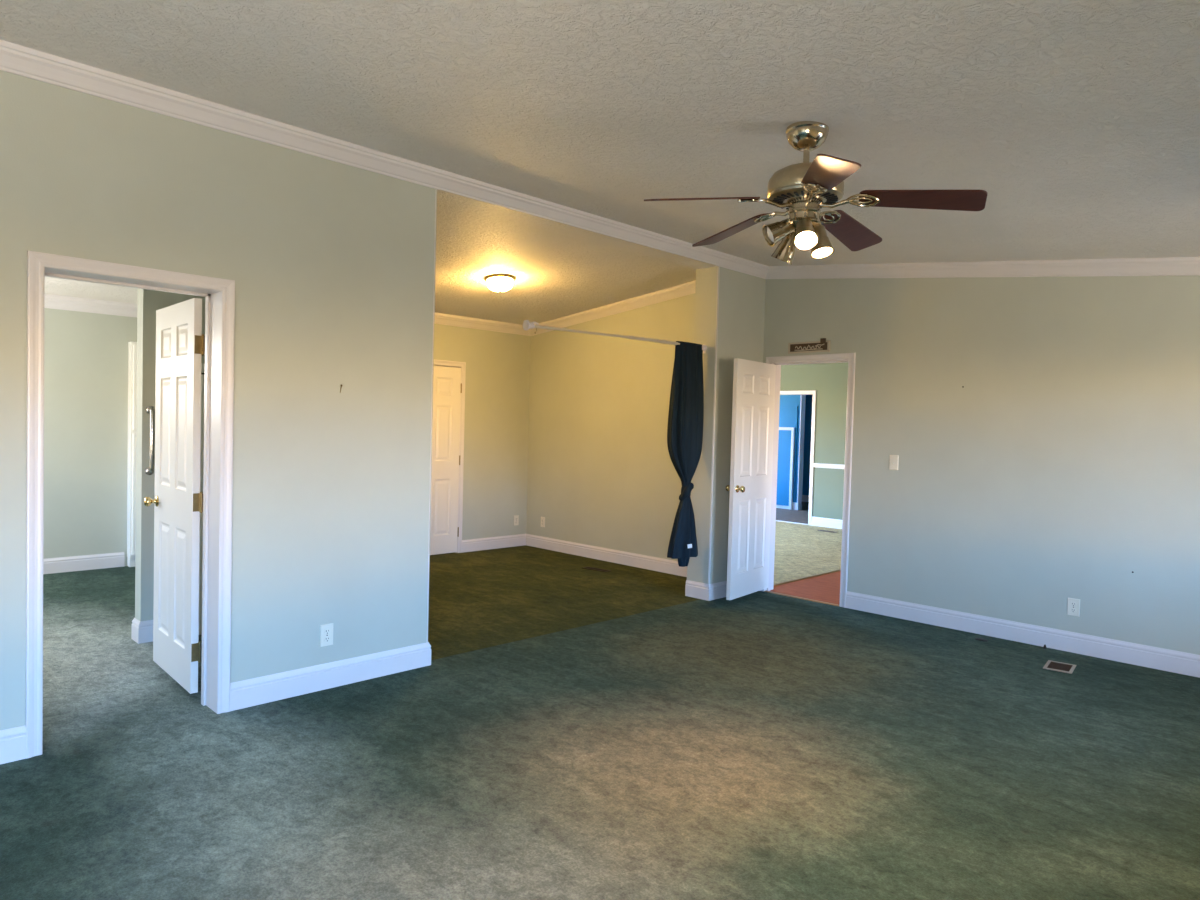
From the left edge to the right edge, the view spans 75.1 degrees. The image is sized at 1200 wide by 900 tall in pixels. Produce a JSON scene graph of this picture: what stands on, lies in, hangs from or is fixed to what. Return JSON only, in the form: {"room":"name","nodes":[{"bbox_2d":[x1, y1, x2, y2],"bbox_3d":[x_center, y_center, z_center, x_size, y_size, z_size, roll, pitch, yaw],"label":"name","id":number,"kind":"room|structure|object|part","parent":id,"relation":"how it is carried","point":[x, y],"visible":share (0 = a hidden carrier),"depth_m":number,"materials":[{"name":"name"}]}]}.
{"room":"empty bedroom","nodes":[
{"label":"empty bedroom","id":0,"kind":"room"},
{"bbox_2d":[43,308,136,565],"bbox_3d":[-5.518,-0.213,6.240,0.170,2.600,3.750,3,3,45],"label":"wall","id":1,"kind":"structure","parent":0,"point":[86,353],"depth_m":7.02,"materials":[{"name":"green paint"}]},
{"bbox_2d":[43,552,124,573],"bbox_3d":[-5.566,1.023,6.132,0.015,0.134,3.220,3,3,45],"label":"baseboard","id":2,"kind":"structure","parent":1,"relation":"attached to","point":[108,560],"depth_m":7.04,"materials":[{"name":"white paint"}]},
{"bbox_2d":[44,294,136,316],"bbox_3d":[-5.350,-1.287,6.174,0.072,0.120,3.600,3,3,45],"label":"trim","id":3,"kind":"structure","parent":1,"relation":"attached to","point":[51,301],"depth_m":6.96,"materials":[{"name":"white paint"}]},
{"bbox_2d":[135,288,204,621],"bbox_3d":[-2.525,-0.161,5.213,0.120,2.720,0.980,3,3,45],"label":"wall partition","id":4,"kind":"structure","parent":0,"point":[149,301],"depth_m":4.86,"materials":[{"name":"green paint"}]},
{"bbox_2d":[131,618,152,643],"bbox_3d":[-2.565,1.131,5.248,0.150,0.134,0.995,3,3,45],"label":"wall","id":5,"kind":"structure","parent":4,"relation":"attached to","point":[141,632],"depth_m":4.88,"materials":[{"name":"white paint"}]},
{"bbox_2d":[145,406,154,474],"bbox_3d":[-2.780,-0.058,4.836,0.058,0.432,0.052,3,3,45],"label":"grab bar","id":6,"kind":"object","parent":4,"relation":"attached to","point":[150,410],"visible":1,"depth_m":4.82,"materials":[{"name":"metal"}]},
{"bbox_2d":[0,70,436,729],"bbox_3d":[-2.881,-0.153,2.748,0.178,2.840,5.225,3,3,45],"label":"wall","id":7,"kind":"structure","parent":0,"point":[330,263],"depth_m":3.90,"materials":[{"name":"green paint"}]},
{"bbox_2d":[25,251,234,758],"bbox_3d":[-2.120,0.226,3.534,0.214,2.073,0.805,3,3,45],"label":"trim","id":8,"kind":"structure","parent":7,"relation":"attached to","point":[219,294],"depth_m":3.69,"materials":[{"name":"white paint"}]},
{"bbox_2d":[144,298,204,693],"bbox_3d":[-2.219,0.221,4.103,0.167,1.962,0.764,0,2,-43],"label":"door","id":9,"kind":"structure","parent":7,"relation":"in","point":[180,340],"depth_m":4.05,"materials":[{"name":"white paint"}]},
{"bbox_3d":[-2.477,0.284,4.304,0.066,0.061,0.061,0,2,-43],"label":"knob","id":10,"kind":"part","parent":9,"relation":"part of","materials":[{"name":"gold metal"}]},
{"bbox_3d":[-1.979,1.011,3.885,0.003,0.090,0.052,0,2,-43],"label":"hinge plate","id":11,"kind":"part","parent":9,"relation":"part of","materials":[{"name":"metal"}]},
{"bbox_2d":[320,623,332,646],"bbox_3d":[-1.442,0.978,4.125,0.009,0.116,0.072,3,3,45],"label":"outlet","id":12,"kind":"object","parent":7,"relation":"attached to","point":[326,630],"visible":1,"depth_m":4.12,"materials":[{"name":"beige plastic"}]},
{"bbox_2d":[427,195,435,636],"bbox_3d":[-0.979,-0.188,4.534,0.012,2.630,0.012,3,3,45],"label":"trim","id":13,"kind":"structure","parent":7,"relation":"attached to","point":[435,195],"depth_m":4.53,"materials":[{"name":"white paint"}]},
{"bbox_2d":[0,39,1199,278],"bbox_3d":[0.058,-1.227,2.322,4.494,0.594,8.478,3,3,45],"label":"trim","id":14,"kind":"structure","parent":7,"relation":"attached to","point":[16,59],"depth_m":4.57,"materials":[{"name":"white paint"}]},
{"bbox_2d":[0,534,726,763],"bbox_3d":[-2.703,1.132,5.091,3.210,0.134,8.487,3,3,45],"label":"baseboard","id":15,"kind":"structure","parent":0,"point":[283,685],"depth_m":4.33,"materials":[{"name":"white paint"}]},
{"bbox_2d":[45,203,695,324],"bbox_3d":[-3.183,-1.500,5.530,4.371,0.526,8.750,3,3,45],"label":"ceiling","id":16,"kind":"structure","parent":0,"point":[556,275],"depth_m":6.77,"materials":[{"name":"white paint"}]},
{"bbox_2d":[484,274,514,292],"bbox_3d":[-0.887,-1.469,6.906,0.276,0.154,0.275,1,2,-27],"label":"ceiling light","id":17,"kind":"object","parent":16,"relation":"attached to","point":[495,282],"visible":1,"depth_m":6.82,"materials":[{"name":"white glass"}]},
{"bbox_2d":[434,324,530,539],"bbox_3d":[-2.120,-0.227,7.970,0.138,2.700,3.498,3,3,45],"label":"wall","id":18,"kind":"structure","parent":0,"point":[497,380],"depth_m":8.79,"materials":[{"name":"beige paint"}]},
{"bbox_2d":[430,366,461,554],"bbox_3d":[-1.784,0.112,8.228,0.045,2.000,0.729,3,3,45],"label":"door","id":19,"kind":"structure","parent":18,"relation":"in","point":[447,385],"depth_m":8.34,"materials":[{"name":"white paint"}]},
{"bbox_2d":[434,359,465,552],"bbox_3d":[-1.831,0.083,8.265,0.156,2.077,0.835,3,3,45],"label":"trim","id":20,"kind":"structure","parent":18,"relation":"attached to","point":[462,365],"depth_m":8.48,"materials":[{"name":"white paint"}]},
{"bbox_2d":[514,515,518,525],"bbox_3d":[-0.973,0.820,9.078,0.009,0.116,0.072,3,3,45],"label":"outlet","id":21,"kind":"object","parent":18,"relation":"attached to","point":[516,518],"visible":1,"depth_m":9.08,"materials":[{"name":"beige plastic"}]},
{"bbox_2d":[437,190,715,269],"bbox_3d":[-0.062,-1.558,5.534,0.235,0.096,2.771,3,3,45],"label":"ceiling beam","id":22,"kind":"structure","parent":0,"point":[443,197],"depth_m":5.33,"materials":[{"name":"white paint"}]},
{"bbox_2d":[0,502,1199,899],"bbox_3d":[1.667,1.299,6.604,12.350,0.060,17.100,3,3,45],"label":"floor","id":23,"kind":"structure","parent":0,"point":[759,745],"depth_m":3.33,"materials":[{"name":"green carpet"}]},
{"bbox_2d":[127,342,136,566],"bbox_3d":[-4.219,0.045,7.333,0.145,2.085,0.350,3,3,45],"label":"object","id":24,"kind":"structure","parent":23,"relation":"on","point":[132,346],"depth_m":7.20,"materials":[{"name":"white paint"}]},
{"bbox_3d":[-4.201,0.408,7.317,0.022,1.130,0.320,3,3,45],"label":"cabinet door","id":25,"kind":"part","parent":24,"relation":"part of","materials":[{"name":"white paint"}]},
{"bbox_3d":[-4.175,-0.578,7.286,0.022,0.785,0.320,3,3,45],"label":"cabinet door","id":26,"kind":"part","parent":24,"relation":"part of","materials":[{"name":"white paint"}]},
{"bbox_2d":[198,363,204,634],"bbox_3d":[-2.410,0.322,5.214,0.050,1.760,0.780,3,3,45],"label":"door frame","id":27,"kind":"structure","parent":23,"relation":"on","point":[202,364],"depth_m":5.04,"materials":[{"name":"white paint"}]},
{"bbox_2d":[583,567,611,571],"bbox_3d":[-0.034,1.184,7.748,0.300,0.007,0.100,3,2,37],"label":"floor vent","id":28,"kind":"object","parent":23,"relation":"in","point":[589,568],"visible":1,"depth_m":7.74,"materials":[{"name":"black metal"}]},
{"bbox_2d":[776,427,794,509],"bbox_3d":[3.144,0.315,14.488,1.000,1.490,0.038,3,3,45],"label":"framed panel","id":29,"kind":"object","parent":23,"relation":"on","point":[786,440],"visible":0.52,"depth_m":14.25,"materials":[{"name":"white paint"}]},
{"bbox_2d":[975,638,987,641],"bbox_3d":[2.672,1.327,5.473,0.090,0.008,0.065,3,3,45],"label":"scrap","id":30,"kind":"object","parent":23,"relation":"on","point":[979,639],"visible":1,"depth_m":5.46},
{"bbox_2d":[1043,660,1075,673],"bbox_3d":[2.868,1.352,4.871,0.155,0.007,0.215,3,2,38],"label":"floor vent","id":31,"kind":"object","parent":23,"relation":"in","point":[1050,665],"visible":1,"depth_m":4.86,"materials":[{"name":"brown metal"}]},
{"bbox_2d":[0,0,1199,265],"bbox_3d":[0.085,-1.290,2.274,4.794,0.566,8.750,3,3,45],"label":"ceiling","id":32,"kind":"structure","parent":0,"point":[1078,121],"depth_m":2.88,"materials":[{"name":"white paint"}]},
{"bbox_2d":[644,121,986,264],"bbox_3d":[0.831,-1.008,3.121,1.255,0.551,1.221,3,3,45],"label":"ceiling fan","id":33,"kind":"object","parent":32,"relation":"hanging from","point":[807,187],"visible":1,"depth_m":3.02,"materials":[{"name":"gold metal"}]},
{"bbox_3d":[0.394,-0.960,2.997,0.443,0.080,0.141,1,2,-15],"label":"blade","id":34,"kind":"part","parent":33,"relation":"part of","materials":[{"name":"brown wood"}]},
{"bbox_3d":[0.594,-0.969,3.455,0.141,0.080,0.443,0,2,-33],"label":"blade","id":35,"kind":"part","parent":33,"relation":"part of","materials":[{"name":"brown wood"}]},
{"bbox_3d":[0.682,-0.853,3.085,0.061,0.062,0.059,3,3,45],"label":"bulb","id":36,"kind":"part","parent":33,"relation":"part of","materials":[{"name":"clear glass"}]},
{"bbox_3d":[0.705,-0.860,3.093,0.128,0.112,0.090,1,2,-16],"label":"lamp shade","id":37,"kind":"part","parent":33,"relation":"part of","materials":[{"name":"gold metal"}]},
{"bbox_3d":[0.752,-0.825,3.158,0.122,0.150,0.092,3,3,45],"label":"lamp shade","id":38,"kind":"part","parent":33,"relation":"part of","materials":[{"name":"gold metal"}]},
{"bbox_3d":[0.745,-0.814,3.067,0.012,0.161,0.012,3,3,45],"label":"pull chain","id":39,"kind":"part","parent":33,"relation":"part of","materials":[{"name":"gold metal"}]},
{"bbox_2d":[772,191,837,209],"bbox_3d":[0.810,-0.986,3.088,0.252,0.006,0.252,3,3,45],"label":"vent","id":40,"kind":"object","parent":33,"relation":"attached to","point":[780,197],"depth_m":3.03,"materials":[{"name":"gold metal"}]},
{"bbox_3d":[0.792,-0.833,3.010,0.063,0.057,0.062,3,3,45],"label":"bulb","id":41,"kind":"part","parent":33,"relation":"part of","materials":[{"name":"white glass"}]},
{"bbox_3d":[0.798,-0.836,3.010,0.091,0.127,0.120,2,2,21],"label":"lamp shade","id":42,"kind":"part","parent":33,"relation":"part of","materials":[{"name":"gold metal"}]},
{"bbox_3d":[0.870,-0.825,3.072,0.103,0.130,0.092,3,3,45],"label":"lamp shade","id":43,"kind":"part","parent":33,"relation":"part of","materials":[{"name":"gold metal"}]},
{"bbox_3d":[0.768,-0.940,2.666,0.141,0.080,0.443,2,2,3],"label":"blade","id":44,"kind":"part","parent":33,"relation":"part of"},
{"bbox_3d":[1.091,-0.954,3.407,0.141,0.080,0.443,3,2,39],"label":"blade","id":45,"kind":"part","parent":33,"relation":"part of","materials":[{"name":"brown wood"}]},
{"bbox_3d":[1.199,-0.936,2.919,0.443,0.080,0.141,2,2,21],"label":"blade","id":46,"kind":"part","parent":33,"relation":"part of","materials":[{"name":"brown wood"}]},
{"bbox_2d":[687,266,765,583],"bbox_3d":[1.101,-0.173,6.783,0.235,2.840,0.692,3,3,45],"label":"wall","id":47,"kind":"structure","parent":0,"point":[741,307],"depth_m":6.55,"materials":[{"name":"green paint"}]},
{"bbox_2d":[523,320,706,352],"bbox_3d":[0.188,-0.830,5.840,0.072,0.097,1.928,3,3,45],"label":"curtain rod","id":48,"kind":"object","parent":47,"relation":"attached to","point":[527,325],"visible":0.95,"depth_m":5.63,"materials":[{"name":"white metal"}]},
{"bbox_3d":[0.191,-0.842,5.842,0.025,0.046,1.850,3,3,45],"label":"rod","id":49,"kind":"part","parent":48,"relation":"part of","materials":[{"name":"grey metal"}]},
{"bbox_2d":[667,341,703,566],"bbox_3d":[0.696,0.041,6.396,0.208,1.834,0.394,3,2,31],"label":"curtain","id":50,"kind":"object","parent":47,"relation":"attached to","point":[686,404],"visible":1,"depth_m":6.34,"materials":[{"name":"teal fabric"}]},
{"bbox_2d":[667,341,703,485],"bbox_3d":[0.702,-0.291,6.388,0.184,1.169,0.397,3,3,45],"label":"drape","id":51,"kind":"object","parent":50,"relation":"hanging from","point":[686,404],"depth_m":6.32,"materials":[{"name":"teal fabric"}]},
{"bbox_2d":[708,266,719,583],"bbox_3d":[0.941,-0.197,6.461,0.012,2.630,0.012,3,3,45],"label":"trim","id":52,"kind":"structure","parent":47,"relation":"attached to","point":[719,266],"depth_m":6.46,"materials":[{"name":"white paint"}]},
{"bbox_2d":[779,395,800,502],"bbox_3d":[2.892,-0.269,14.850,2.125,2.620,0.120,3,3,45],"label":"wall","id":53,"kind":"structure","parent":0,"point":[787,416],"depth_m":14.16,"materials":[{"name":"paint"}]},
{"bbox_2d":[780,406,797,501],"bbox_3d":[3.203,0.058,14.447,0.960,1.730,0.015,3,3,45],"label":"trim","id":54,"kind":"structure","parent":53,"relation":"attached to","point":[796,407],"depth_m":14.11,"materials":[{"name":"blue paint"}]},
{"bbox_2d":[776,495,808,509],"bbox_3d":[4.057,1.011,14.729,4.050,0.134,1.615,3,3,45],"label":"baseboard","id":55,"kind":"structure","parent":53,"relation":"attached to","point":[805,498],"depth_m":14.24,"materials":[{"name":"white paint"}]},
{"bbox_2d":[797,395,805,502],"bbox_3d":[3.646,-0.282,14.099,0.020,2.466,0.140,3,3,45],"label":"trim","id":56,"kind":"structure","parent":53,"relation":"attached to","point":[803,397],"depth_m":14.09,"materials":[{"name":"white paint"}]},
{"bbox_2d":[764,591,838,605],"bbox_3d":[1.720,1.265,6.671,0.720,0.006,0.040,3,3,45],"label":"trim","id":57,"kind":"structure","parent":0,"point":[764,591],"depth_m":6.64,"materials":[{"name":"brown wood"}]},
{"bbox_2d":[802,395,812,494],"bbox_3d":[4.732,-0.273,15.296,4.300,2.700,0.150,3,3,45],"label":"wall","id":58,"kind":"structure","parent":0,"point":[808,406],"depth_m":15.74,"materials":[{"name":"paint"}]},
{"bbox_2d":[774,569,840,585],"bbox_3d":[3.132,1.237,8.730,0.044,0.008,4.540,3,3,45],"label":"trim","id":59,"kind":"structure","parent":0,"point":[820,574],"depth_m":7.59,"materials":[{"name":"brown wood"}]},
{"bbox_2d":[780,362,847,519],"bbox_3d":[5.103,-0.100,10.078,12.200,2.700,0.120,3,3,45],"label":"wall","id":60,"kind":"structure","parent":0,"point":[829,380],"depth_m":11.70,"materials":[{"name":"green paint"}]},
{"bbox_2d":[780,390,815,524],"bbox_3d":[2.926,0.099,12.270,1.057,2.049,0.186,3,3,45],"label":"trim","id":61,"kind":"structure","parent":60,"relation":"attached to","point":[806,392],"depth_m":11.86,"materials":[{"name":"white paint"}]},
{"bbox_2d":[811,517,842,528],"bbox_3d":[5.446,1.207,9.647,11.000,0.134,0.015,3,3,45],"label":"baseboard","id":62,"kind":"structure","parent":60,"relation":"attached to","point":[815,521],"depth_m":11.68,"materials":[{"name":"white paint"}]},
{"bbox_2d":[813,463,844,468],"bbox_3d":[5.466,0.359,9.618,11.000,0.068,0.022,3,3,45],"label":"trim","id":63,"kind":"structure","parent":60,"relation":"attached to","point":[816,465],"depth_m":11.65,"materials":[{"name":"white paint"}]},
{"bbox_2d":[526,276,1199,654],"bbox_3d":[2.647,-0.131,5.803,9.950,2.900,0.162,3,3,45],"label":"wall","id":64,"kind":"structure","parent":0,"point":[1065,463],"depth_m":5.66,"materials":[{"name":"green paint"}]},
{"bbox_2d":[541,517,544,526],"bbox_3d":[-0.660,0.828,8.982,0.072,0.116,0.009,3,3,45],"label":"outlet","id":65,"kind":"object","parent":64,"relation":"attached to","point":[542,518],"visible":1,"depth_m":8.97,"materials":[{"name":"beige plastic"}]},
{"bbox_2d":[434,281,695,335],"bbox_3d":[-0.954,-1.482,6.890,2.933,0.434,3.373,3,3,45],"label":"trim","id":66,"kind":"structure","parent":64,"relation":"attached to","point":[689,288],"depth_m":8.30,"materials":[{"name":"white paint"}]},
{"bbox_2d":[725,358,775,599],"bbox_3d":[1.283,0.238,6.594,0.167,1.960,0.700,3,2,38],"label":"door","id":67,"kind":"structure","parent":64,"relation":"in","point":[750,487],"depth_m":6.54,"materials":[{"name":"white paint"}]},
{"bbox_3d":[1.143,0.317,6.338,0.066,0.061,0.061,3,2,38],"label":"knob","id":68,"kind":"part","parent":67,"relation":"part of","materials":[{"name":"gold metal"}]},
{"bbox_2d":[760,353,855,607],"bbox_3d":[1.789,0.232,6.681,0.836,2.073,0.168,3,3,45],"label":"trim","id":69,"kind":"structure","parent":64,"relation":"attached to","point":[850,358],"depth_m":6.40,"materials":[{"name":"white paint"}]},
{"bbox_2d":[788,338,830,353],"bbox_3d":[1.761,-0.878,6.595,0.392,0.112,0.023,3,3,45],"label":"wall sign","id":70,"kind":"object","parent":64,"relation":"attached to","point":[822,345],"visible":1,"depth_m":6.58,"materials":[{"name":"beige paint"}]},
{"bbox_2d":[889,455,898,469],"bbox_3d":[2.283,0.098,6.079,0.072,0.116,0.022,3,3,45],"label":"light switch","id":71,"kind":"object","parent":64,"relation":"attached to","point":[894,459],"visible":1,"depth_m":6.08,"materials":[{"name":"beige plastic"}]},
{"bbox_2d":[845,591,1199,677],"bbox_3d":[0.300,1.306,2.092,3.619,0.134,8.478,3,3,45],"label":"baseboard","id":72,"kind":"structure","parent":64,"relation":"attached to","point":[1184,663],"depth_m":5.37,"materials":[{"name":"white paint"}]},
{"bbox_2d":[1067,598,1079,616],"bbox_3d":[3.163,1.050,5.216,0.072,0.116,0.009,3,3,45],"label":"outlet","id":73,"kind":"object","parent":64,"relation":"attached to","point":[1073,608],"visible":1,"depth_m":5.21,"materials":[{"name":"beige plastic"}]}
]}

